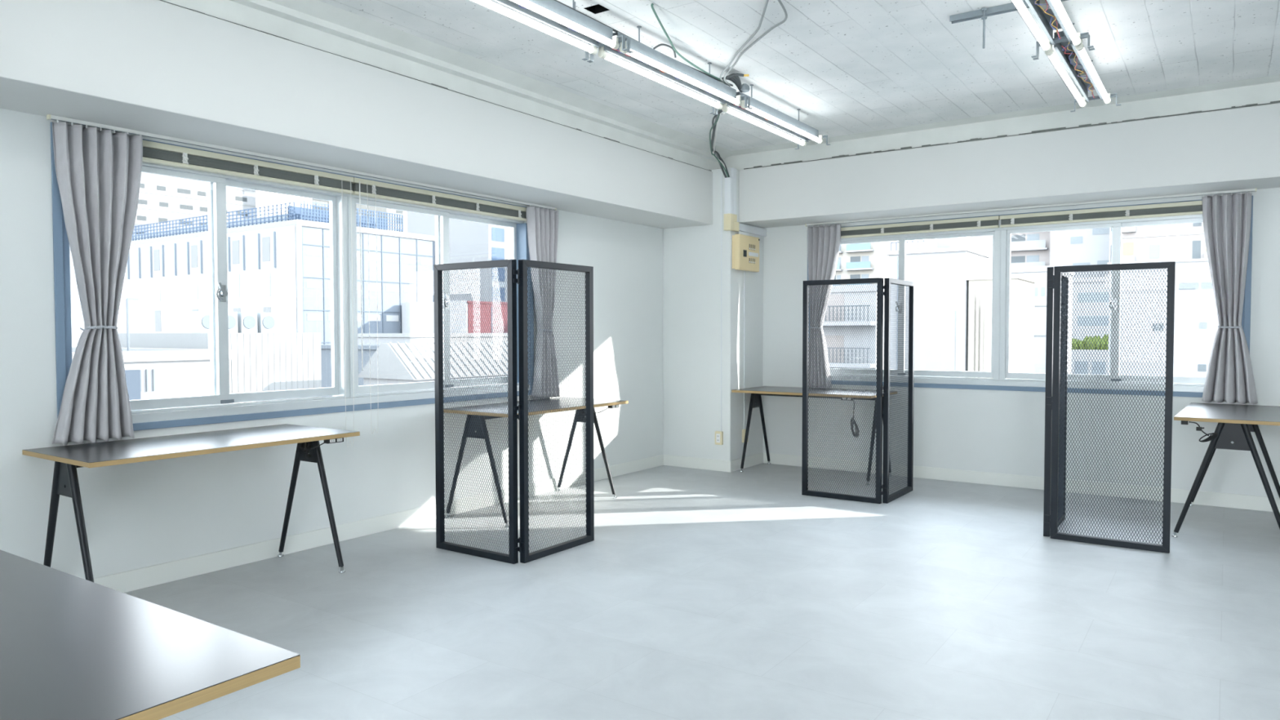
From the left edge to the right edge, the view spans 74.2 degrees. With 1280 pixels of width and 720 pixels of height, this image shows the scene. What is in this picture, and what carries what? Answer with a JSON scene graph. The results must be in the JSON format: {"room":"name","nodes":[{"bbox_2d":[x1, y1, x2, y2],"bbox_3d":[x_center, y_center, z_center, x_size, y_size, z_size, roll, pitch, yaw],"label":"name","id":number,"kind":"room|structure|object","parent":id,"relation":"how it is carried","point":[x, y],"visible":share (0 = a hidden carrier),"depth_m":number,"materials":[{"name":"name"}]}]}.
{"room":"design studio","nodes":[
{"label":"design studio","id":0,"kind":"room"},
{"bbox_2d":[0,108,663,579],"bbox_3d":[-2.320,-0.376,4.473,0.220,2.965,10.320,1,2,35],"label":"wall","id":1,"kind":"structure","parent":0,"point":[137,515],"depth_m":4.59,"materials":[{"name":"paint"}]},
{"bbox_2d":[46,114,556,431],"bbox_3d":[-1.718,-0.415,5.230,0.225,1.438,3.436,1,2,35],"label":"window","id":2,"kind":"structure","parent":1,"relation":"in","point":[340,274],"depth_m":4.83,"materials":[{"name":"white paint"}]},
{"bbox_2d":[52,120,142,444],"bbox_3d":[-2.503,-0.349,3.922,0.106,1.452,0.401,1,2,36],"label":"curtain","id":3,"kind":"object","parent":2,"relation":"hanging from","point":[99,172],"visible":1,"depth_m":3.90,"materials":[{"name":"grey fabric"}]},
{"bbox_2d":[142,140,354,447],"bbox_3d":[-2.180,-0.268,4.495,0.056,1.626,1.555,1,2,35],"label":"blind","id":4,"kind":"object","parent":2,"relation":"attached to","point":[155,153],"visible":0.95,"depth_m":4.55,"materials":[{"name":"beige plastic"}]},
{"bbox_2d":[351,177,526,433],"bbox_3d":[-1.290,-0.343,5.775,0.056,1.562,1.556,1,2,35],"label":"blind","id":5,"kind":"object","parent":2,"relation":"attached to","point":[361,187],"visible":1,"depth_m":5.53,"materials":[{"name":"beige plastic"}]},
{"bbox_2d":[526,205,559,398],"bbox_3d":[-0.733,-0.434,6.470,0.104,1.452,0.328,1,2,32],"label":"curtain","id":6,"kind":"object","parent":2,"relation":"hanging from","point":[542,223],"visible":0.73,"depth_m":6.43,"materials":[{"name":"grey fabric"}]},
{"bbox_2d":[0,0,712,228],"bbox_3d":[-2.202,-1.329,3.950,0.536,0.472,9.248,1,2,35],"label":"beam","id":7,"kind":"structure","parent":1,"relation":"attached to","point":[157,67],"depth_m":4.27,"materials":[{"name":"white paint"}]},
{"bbox_2d":[93,454,663,592],"bbox_3d":[-2.416,1.067,4.179,0.009,0.100,9.248,1,2,35],"label":"baseboard","id":8,"kind":"structure","parent":1,"relation":"attached to","point":[155,575],"depth_m":4.87,"materials":[{"name":"white plastic"}]},
{"bbox_2d":[160,0,711,171],"bbox_3d":[-1.980,-1.563,3.800,0.014,0.006,9.168,1,2,35],"label":"trim","id":9,"kind":"structure","parent":1,"relation":"attached to","point":[160,0],"depth_m":4.83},
{"bbox_2d":[124,462,1279,719],"bbox_3d":[0.938,1.234,2.313,8.252,0.120,10.400,1,2,35],"label":"floor","id":10,"kind":"structure","parent":0,"point":[696,593],"depth_m":3.80,"materials":[{"name":"grey concrete"}]},
{"bbox_2d":[0,550,300,719],"bbox_3d":[-1.249,0.836,1.445,1.270,0.738,0.659,1,2,34],"label":"desk","id":11,"kind":"object","parent":10,"relation":"on","point":[73,647],"visible":1,"depth_m":1.35,"materials":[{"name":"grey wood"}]},
{"bbox_2d":[22,423,359,582],"bbox_3d":[-2.085,0.751,4.067,0.659,0.738,1.270,1,2,35],"label":"desk","id":12,"kind":"object","parent":10,"relation":"on","point":[67,459],"visible":0.92,"depth_m":3.86,"materials":[{"name":"brown wood"}]},
{"bbox_2d":[433,259,594,564],"bbox_3d":[-0.731,0.268,4.972,0.649,1.639,0.656,1,2,35],"label":"mesh screen","id":13,"kind":"object","parent":10,"relation":"on","point":[510,265],"visible":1,"depth_m":4.75,"materials":[{"name":"black metal"}]},
{"bbox_2d":[443,396,628,528],"bbox_3d":[-0.720,0.685,6.032,0.659,0.738,1.270,1,2,35],"label":"desk","id":14,"kind":"object","parent":10,"relation":"on","point":[597,402],"visible":0.54,"depth_m":5.77,"materials":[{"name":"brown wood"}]},
{"bbox_2d":[731,386,897,484],"bbox_3d":[1.524,0.636,7.440,1.270,0.738,0.659,1,2,35],"label":"desk","id":15,"kind":"object","parent":10,"relation":"on","point":[756,393],"visible":0.73,"depth_m":7.44,"materials":[{"name":"brown wood"}]},
{"bbox_2d":[801,277,915,503],"bbox_3d":[1.696,0.213,6.559,0.649,1.639,0.656,1,2,35],"label":"mesh screen","id":16,"kind":"object","parent":10,"relation":"on","point":[887,497],"visible":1,"depth_m":6.34,"materials":[{"name":"black metal"}]},
{"bbox_2d":[1043,261,1175,553],"bbox_3d":[2.898,0.256,5.197,0.656,1.639,0.649,1,2,35],"label":"mesh screen","id":17,"kind":"object","parent":10,"relation":"on","point":[1057,282],"visible":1,"depth_m":4.97,"materials":[{"name":"black metal"}]},
{"bbox_2d":[1171,402,1279,537],"bbox_3d":[3.859,0.699,5.423,0.659,0.738,1.270,1,2,37],"label":"desk","id":18,"kind":"object","parent":10,"relation":"on","point":[1236,422],"visible":1,"depth_m":5.05,"materials":[{"name":"brown wood"}]},
{"bbox_2d":[662,167,763,461],"bbox_3d":[0.696,-0.366,7.998,0.716,2.708,0.652,1,2,35],"label":"wall pillar","id":19,"kind":"structure","parent":0,"point":[691,255],"depth_m":7.73,"materials":[{"name":"paint"}]},
{"bbox_2d":[663,452,763,471],"bbox_3d":[0.700,0.938,8.029,0.717,0.100,0.652,1,2,35],"label":"baseboard","id":20,"kind":"structure","parent":19,"relation":"attached to","point":[754,460],"depth_m":7.78,"materials":[{"name":"white plastic"}]},
{"bbox_2d":[715,431,723,444],"bbox_3d":[0.709,0.701,7.608,0.072,0.120,0.032,1,2,35],"label":"wall outlet","id":21,"kind":"object","parent":19,"relation":"attached to","point":[718,434],"visible":1,"depth_m":7.59,"materials":[{"name":"beige plastic"}]},
{"bbox_2d":[715,433,719,442],"bbox_3d":[0.701,0.702,7.597,0.040,0.080,0.004,1,2,35],"label":"socket","id":22,"kind":"object","parent":21,"relation":"attached to","point":[717,435],"depth_m":7.60,"materials":[{"name":"white plastic"}]},
{"bbox_2d":[720,173,722,431],"bbox_3d":[0.728,-0.509,7.570,0.008,2.298,0.006,1,2,35],"label":"conduit","id":23,"kind":"object","parent":19,"relation":"attached to","point":[721,174],"visible":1,"depth_m":7.56,"materials":[{"name":"white"}]},
{"bbox_2d":[743,271,745,429],"bbox_3d":[0.955,-0.088,7.745,0.008,1.444,0.012,1,2,35],"label":"conduit","id":24,"kind":"object","parent":19,"relation":"attached to","point":[744,271],"visible":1,"depth_m":7.74,"materials":[{"name":"white"}]},
{"bbox_2d":[742,428,747,442],"bbox_3d":[0.966,0.696,7.763,0.032,0.120,0.072,1,2,35],"label":"wall outlet","id":25,"kind":"object","parent":19,"relation":"attached to","point":[743,430],"visible":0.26,"depth_m":7.73,"materials":[{"name":"beige plastic"}]},
{"bbox_2d":[724,168,766,236],"bbox_3d":[0.969,-1.430,7.738,0.075,0.550,0.705,1,2,35],"label":"duct","id":26,"kind":"object","parent":19,"relation":"attached to","point":[731,223],"visible":1,"depth_m":7.47,"materials":[{"name":"white plastic"}]},
{"bbox_2d":[732,231,759,271],"bbox_3d":[0.966,-0.980,7.670,0.078,0.344,0.415,1,2,35],"label":"box","id":27,"kind":"object","parent":19,"relation":"attached to","point":[745,247],"visible":1,"depth_m":7.59,"materials":[{"name":"beige plastic"}]},
{"bbox_2d":[162,0,1279,170],"bbox_3d":[0.947,-1.649,2.149,7.752,0.317,9.900,1,2,35],"label":"ceiling","id":28,"kind":"structure","parent":0,"point":[871,76],"depth_m":4.99,"materials":[{"name":"paint"}]},
{"bbox_2d":[471,0,628,60],"bbox_3d":[-0.530,-1.622,3.718,0.277,0.228,1.271,1,2,35],"label":"fluorescent light","id":29,"kind":"object","parent":28,"relation":"hanging from","point":[552,13],"visible":1,"depth_m":3.94,"materials":[{"name":"grey"}]},
{"bbox_2d":[586,26,749,113],"bbox_3d":[0.204,-1.658,4.775,0.277,0.228,1.271,1,2,35],"label":"fluorescent light","id":30,"kind":"object","parent":28,"relation":"hanging from","point":[639,54],"visible":0.97,"depth_m":4.70,"materials":[{"name":"grey"}]},
{"bbox_2d":[554,0,733,86],"bbox_3d":[-0.077,-1.666,4.321,0.022,0.034,2.300,1,2,35],"label":"cable","id":31,"kind":"object","parent":30,"relation":"on","point":[614,29],"visible":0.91,"depth_m":4.21,"materials":[{"name":"grey plastic"}]},
{"bbox_2d":[653,43,675,57],"bbox_3d":[0.139,-1.685,4.588,0.020,0.050,0.193,2,2,41],"label":"cable","id":32,"kind":"object","parent":30,"relation":"on","point":[661,44],"visible":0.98,"depth_m":4.58,"materials":[{"name":"grey plastic"}]},
{"bbox_2d":[650,3,728,83],"bbox_3d":[0.263,-1.721,4.688,0.087,0.094,1.154,1,2,25],"label":"cable","id":33,"kind":"object","parent":28,"relation":"hanging from","point":[652,4],"visible":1,"depth_m":4.59,"materials":[{"name":"green plastic"}]},
{"bbox_2d":[720,0,768,85],"bbox_3d":[0.575,-1.719,4.634,0.078,0.095,1.179,0,2,-7],"label":"cable","id":34,"kind":"object","parent":28,"relation":"hanging from","point":[766,1],"visible":0.99,"depth_m":4.67,"materials":[{"name":"grey plastic"}]},
{"bbox_2d":[723,0,787,86],"bbox_3d":[0.634,-1.718,4.642,0.135,0.097,1.194,0,2,-8],"label":"cable","id":35,"kind":"object","parent":28,"relation":"hanging from","point":[779,1],"visible":1,"depth_m":4.63,"materials":[{"name":"grey plastic"}]},
{"bbox_2d":[712,84,830,149],"bbox_3d":[0.938,-1.693,5.832,0.277,0.228,1.271,1,2,35],"label":"fluorescent light","id":36,"kind":"object","parent":28,"relation":"hanging from","point":[758,110],"visible":0.94,"depth_m":5.78,"materials":[{"name":"metal"}]},
{"bbox_2d":[709,103,729,177],"bbox_3d":[0.618,-1.670,6.433,0.182,0.228,2.119,0,2,5],"label":"cable bundle","id":37,"kind":"object","parent":36,"relation":"hanging from","point":[714,124],"visible":0.75,"depth_m":6.81,"materials":[{"name":"grey"}]},
{"bbox_2d":[721,73,750,92],"bbox_3d":[0.613,-1.724,5.233,0.132,0.084,0.285,2,2,41],"label":"joint","id":38,"kind":"object","parent":36,"relation":"on","point":[734,77],"visible":0.91,"depth_m":5.27,"materials":[{"name":"grey metal"}]},
{"bbox_2d":[949,0,1067,48],"bbox_3d":[1.909,-1.652,4.110,0.785,0.200,0.062,1,2,35],"label":"strut","id":39,"kind":"object","parent":28,"relation":"hanging from","point":[983,13],"visible":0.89,"depth_m":4.22,"materials":[{"name":"metal"}]},
{"bbox_2d":[1011,0,1093,57],"bbox_3d":[1.739,-1.624,3.686,0.277,0.228,1.271,1,2,35],"label":"fluorescent light","id":40,"kind":"object","parent":28,"relation":"hanging from","point":[1051,15],"visible":1,"depth_m":3.95,"materials":[{"name":"grey"}]},
{"bbox_2d":[1032,22,1120,111],"bbox_3d":[2.473,-1.660,4.742,0.277,0.228,1.271,1,2,35],"label":"fluorescent light","id":41,"kind":"object","parent":28,"relation":"hanging from","point":[1076,60],"visible":0.94,"depth_m":4.65,"materials":[{"name":"grey"}]},
{"bbox_2d":[762,187,1279,497],"bbox_3d":[3.916,-0.443,6.291,7.952,2.965,0.220,1,2,35],"label":"wall","id":42,"kind":"structure","parent":0,"point":[980,430],"depth_m":6.81,"materials":[{"name":"paint"}]},
{"bbox_2d":[738,102,1279,227],"bbox_3d":[3.922,-1.418,5.815,7.034,0.471,0.500,1,2,35],"label":"beam","id":43,"kind":"structure","parent":42,"relation":"attached to","point":[1238,148],"depth_m":6.25,"materials":[{"name":"white paint"}]},
{"bbox_2d":[743,100,1279,168],"bbox_3d":[3.802,-1.655,5.592,6.985,0.016,0.014,1,2,35],"label":"trim","id":44,"kind":"structure","parent":42,"relation":"attached to","point":[1277,101],"depth_m":6.20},
{"bbox_2d":[763,452,1279,512],"bbox_3d":[4.065,0.996,6.096,7.035,0.100,0.009,1,2,35],"label":"baseboard","id":45,"kind":"structure","parent":42,"relation":"attached to","point":[1177,495],"depth_m":6.76,"materials":[{"name":"white plastic"}]},
{"bbox_2d":[804,188,1257,397],"bbox_3d":[2.941,-0.486,6.890,3.333,1.459,0.225,1,2,35],"label":"window","id":46,"kind":"structure","parent":42,"relation":"in","point":[1000,374],"depth_m":6.86,"materials":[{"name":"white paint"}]},
{"bbox_2d":[807,223,840,387],"bbox_3d":[1.656,-0.485,7.654,0.324,1.470,0.105,1,2,37],"label":"curtain","id":47,"kind":"object","parent":46,"relation":"hanging from","point":[824,242],"visible":0.7,"depth_m":7.65,"materials":[{"name":"grey fabric"}]},
{"bbox_2d":[840,215,999,238],"bbox_3d":[2.242,-1.132,7.302,1.610,0.093,0.056,1,2,35],"label":"blind","id":48,"kind":"object","parent":46,"relation":"attached to","point":[987,222],"visible":0.96,"depth_m":7.18,"materials":[{"name":"beige plastic"}]},
{"bbox_2d":[1000,200,1202,227],"bbox_3d":[3.572,-1.104,6.380,1.615,0.093,0.056,1,2,35],"label":"blind","id":49,"kind":"object","parent":46,"relation":"attached to","point":[1194,207],"visible":0.94,"depth_m":6.41,"materials":[{"name":"beige plastic"}]},
{"bbox_2d":[1201,191,1257,404],"bbox_3d":[4.137,-0.432,5.935,0.345,1.470,0.104,1,2,31],"label":"curtain","id":50,"kind":"object","parent":46,"relation":"hanging from","point":[1229,378],"visible":1,"depth_m":5.93,"materials":[{"name":"grey fabric"}]},
{"label":"outside","id":51,"kind":"structure","parent":0,"visible":0},
{"bbox_3d":[-17.573,13.336,97.906,380.000,0.500,380.000,1,2,35],"label":"ground","id":52,"kind":"structure","parent":51,"visible":0},
{"bbox_2d":[71,297,233,410],"bbox_3d":[-17.775,6.941,23.721,12.240,17.125,6.540,1,2,35],"label":"building","id":53,"kind":"structure","parent":52,"relation":"on","point":[150,373],"depth_m":21.39,"materials":[{"name":"white concrete"}]},
{"bbox_2d":[69,172,256,248],"bbox_3d":[-97.033,-19.815,166.587,30.240,61.500,28.240,1,2,35],"label":"building","id":54,"kind":"structure","parent":52,"relation":"on","point":[162,198],"depth_m":156.56,"materials":[{"name":"concrete"}]},
{"bbox_2d":[118,333,321,404],"bbox_3d":[-13.339,7.264,27.045,5.512,16.250,3.600,1,2,35],"label":"building","id":55,"kind":"structure","parent":52,"relation":"on","point":[261,362],"depth_m":25.35,"materials":[{"name":"concrete"}]},
{"bbox_2d":[191,311,209,333],"bbox_3d":[-12.592,-1.094,24.480,0.471,0.620,0.500,1,2,35],"label":"air conditioner unit","id":56,"kind":"object","parent":55,"relation":"on","point":[200,319],"visible":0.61,"depth_m":24.26,"materials":[{"name":"white metal"}]},
{"bbox_2d":[201,315,209,328],"bbox_3d":[-12.406,-1.100,24.351,0.020,0.400,0.400,1,2,35],"label":"fan grille","id":57,"kind":"object","parent":56,"relation":"attached to","point":[205,318],"depth_m":24.27,"materials":[{"name":"white metal"}]},
{"bbox_2d":[227,311,237,333],"bbox_3d":[-12.238,-1.111,24.988,0.471,0.620,0.500,1,2,35],"label":"air conditioner unit","id":58,"kind":"object","parent":55,"relation":"on","point":[233,316],"visible":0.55,"depth_m":24.94,"materials":[{"name":"white metal"}]},
{"bbox_2d":[227,315,236,328],"bbox_3d":[-12.053,-1.117,24.860,0.020,0.400,0.400,1,2,35],"label":"fan grille","id":59,"kind":"object","parent":58,"relation":"attached to","point":[232,318],"depth_m":24.93,"materials":[{"name":"white metal"}]},
{"bbox_2d":[237,311,257,333],"bbox_3d":[-11.885,-1.129,25.498,0.471,0.620,0.500,1,2,35],"label":"air conditioner unit","id":60,"kind":"object","parent":55,"relation":"on","point":[246,321],"visible":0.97,"depth_m":25.31,"materials":[{"name":"white metal"}]},
{"bbox_2d":[243,315,256,328],"bbox_3d":[-11.700,-1.135,25.369,0.020,0.400,0.400,1,2,35],"label":"fan grille","id":61,"kind":"object","parent":60,"relation":"attached to","point":[249,321],"depth_m":25.36,"materials":[{"name":"white metal"}]},
{"bbox_2d":[257,312,276,333],"bbox_3d":[-11.531,-1.146,26.007,0.471,0.620,0.500,1,2,35],"label":"air conditioner unit","id":62,"kind":"object","parent":55,"relation":"on","point":[266,322],"visible":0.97,"depth_m":25.82,"materials":[{"name":"white metal"}]},
{"bbox_2d":[262,315,275,328],"bbox_3d":[-11.346,-1.152,25.878,0.020,0.400,0.400,1,2,35],"label":"fan grille","id":63,"kind":"object","parent":62,"relation":"attached to","point":[268,322],"depth_m":25.87,"materials":[{"name":"white metal"}]},
{"bbox_2d":[69,219,435,346],"bbox_3d":[-46.108,-0.196,98.310,48.420,26.600,17.770,1,2,35],"label":"building","id":64,"kind":"structure","parent":52,"relation":"on","point":[281,268],"depth_m":85.14,"materials":[{"name":"concrete"}]},
{"bbox_2d":[131,201,295,240],"bbox_3d":[-49.206,-14.237,91.817,42.100,1.900,1.550,1,2,35],"label":"screen","id":65,"kind":"object","parent":64,"relation":"on","point":[282,217],"visible":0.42,"depth_m":88.04,"materials":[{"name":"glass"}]},
{"bbox_2d":[287,200,403,231],"bbox_3d":[-29.115,-14.073,84.418,2.250,2.000,11.900,1,2,35],"label":"screen","id":66,"kind":"object","parent":64,"relation":"on","point":[304,213],"visible":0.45,"depth_m":84.05,"materials":[{"name":"metal"}]},
{"bbox_2d":[320,343,380,397],"bbox_3d":[-14.435,6.644,58.356,10.240,15.450,11.240,1,2,35],"label":"building","id":67,"kind":"structure","parent":52,"relation":"on","point":[368,349],"depth_m":55.55,"materials":[{"name":"white concrete"}]},
{"bbox_2d":[311,198,407,232],"bbox_3d":[-53.186,-27.645,190.073,25.240,75.500,29.240,1,2,35],"label":"building","id":68,"kind":"structure","parent":52,"relation":"on","point":[404,213],"depth_m":174.44,"materials":[{"name":"white concrete"}]},
{"bbox_2d":[357,333,507,344],"bbox_3d":[-12.632,5.612,78.383,8.140,16.200,26.240,1,2,35],"label":"building","id":69,"kind":"structure","parent":52,"relation":"on","point":[383,338],"depth_m":67.85,"materials":[{"name":"white concrete"}]},
{"bbox_2d":[358,340,507,394],"bbox_3d":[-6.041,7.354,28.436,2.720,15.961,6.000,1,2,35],"label":"building roof","id":70,"kind":"object","parent":52,"relation":"on","point":[402,362],"visible":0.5,"depth_m":26.08,"materials":[{"name":"metal"}]},
{"bbox_2d":[401,300,507,333],"bbox_3d":[-18.386,3.783,87.140,9.640,19.300,7.320,1,2,35],"label":"building","id":71,"kind":"structure","parent":52,"relation":"on","point":[416,317],"depth_m":84.25,"materials":[{"name":"white concrete"}]},
{"bbox_2d":[407,211,507,302],"bbox_3d":[-29.518,-16.362,149.963,20.240,55.500,12.740,1,2,35],"label":"building","id":72,"kind":"structure","parent":52,"relation":"on","point":[468,241],"depth_m":141.78,"materials":[{"name":"white concrete"}]},
{"bbox_2d":[822,284,884,375],"bbox_3d":[15.472,4.163,67.965,10.340,19.700,11.220,1,2,35],"label":"building","id":73,"kind":"structure","parent":52,"relation":"on","point":[843,286],"depth_m":61.96,"materials":[{"name":"white concrete"}]},
{"bbox_2d":[832,240,898,285],"bbox_3d":[36.220,-13.210,142.612,12.740,49.500,14.020,1,2,35],"label":"building","id":74,"kind":"structure","parent":52,"relation":"on","point":[867,260],"depth_m":135.59,"materials":[{"name":"white concrete"}]},
{"bbox_2d":[884,237,991,377],"bbox_3d":[17.056,2.545,48.529,4.400,24.200,5.400,1,2,35],"label":"building","id":75,"kind":"structure","parent":52,"relation":"on","point":[939,274],"depth_m":45.95,"materials":[{"name":"paint"}]},
{"bbox_2d":[965,274,1037,379],"bbox_3d":[19.840,5.104,46.633,2.615,19.200,5.320,1,2,35],"label":"building","id":76,"kind":"structure","parent":52,"relation":"on","point":[980,287],"depth_m":44.74,"materials":[{"name":"concrete"}]},
{"bbox_2d":[970,231,1050,275],"bbox_3d":[53.589,-8.507,120.417,10.740,41.500,10.920,1,2,35],"label":"building","id":77,"kind":"structure","parent":52,"relation":"on","point":[1027,249],"depth_m":115.05,"materials":[{"name":"tile"}]},
{"bbox_2d":[1010,265,1074,373],"bbox_3d":[38.071,2.464,80.750,5.840,22.200,8.360,1,2,35],"label":"building","id":78,"kind":"structure","parent":52,"relation":"on","point":[1039,273],"depth_m":77.01,"materials":[{"name":"white concrete"}]},
{"bbox_2d":[1049,227,1109,277],"bbox_3d":[59.553,-4.776,113.161,7.540,34.500,10.240,1,2,35],"label":"building","id":79,"kind":"structure","parent":52,"relation":"on","point":[1087,246],"depth_m":108.74,"materials":[{"name":"white concrete"}]},
{"bbox_2d":[1071,276,1109,382],"bbox_3d":[50.486,2.149,92.951,5.958,22.000,14.150,1,2,35],"label":"building","id":80,"kind":"structure","parent":52,"relation":"on","point":[1100,277],"depth_m":89.07,"materials":[{"name":"white concrete"}]},
{"bbox_2d":[1108,222,1207,275],"bbox_3d":[65.696,-9.322,98.890,18.540,44.500,10.420,1,2,35],"label":"building","id":81,"kind":"structure","parent":52,"relation":"on","point":[1187,240],"depth_m":97.19,"materials":[{"name":"tile"}]},
{"bbox_2d":[1106,257,1218,384],"bbox_3d":[36.412,4.165,54.020,10.840,20.550,10.240,1,2,35],"label":"building","id":82,"kind":"structure","parent":52,"relation":"on","point":[1196,324],"depth_m":50.60,"materials":[{"name":"white concrete"}]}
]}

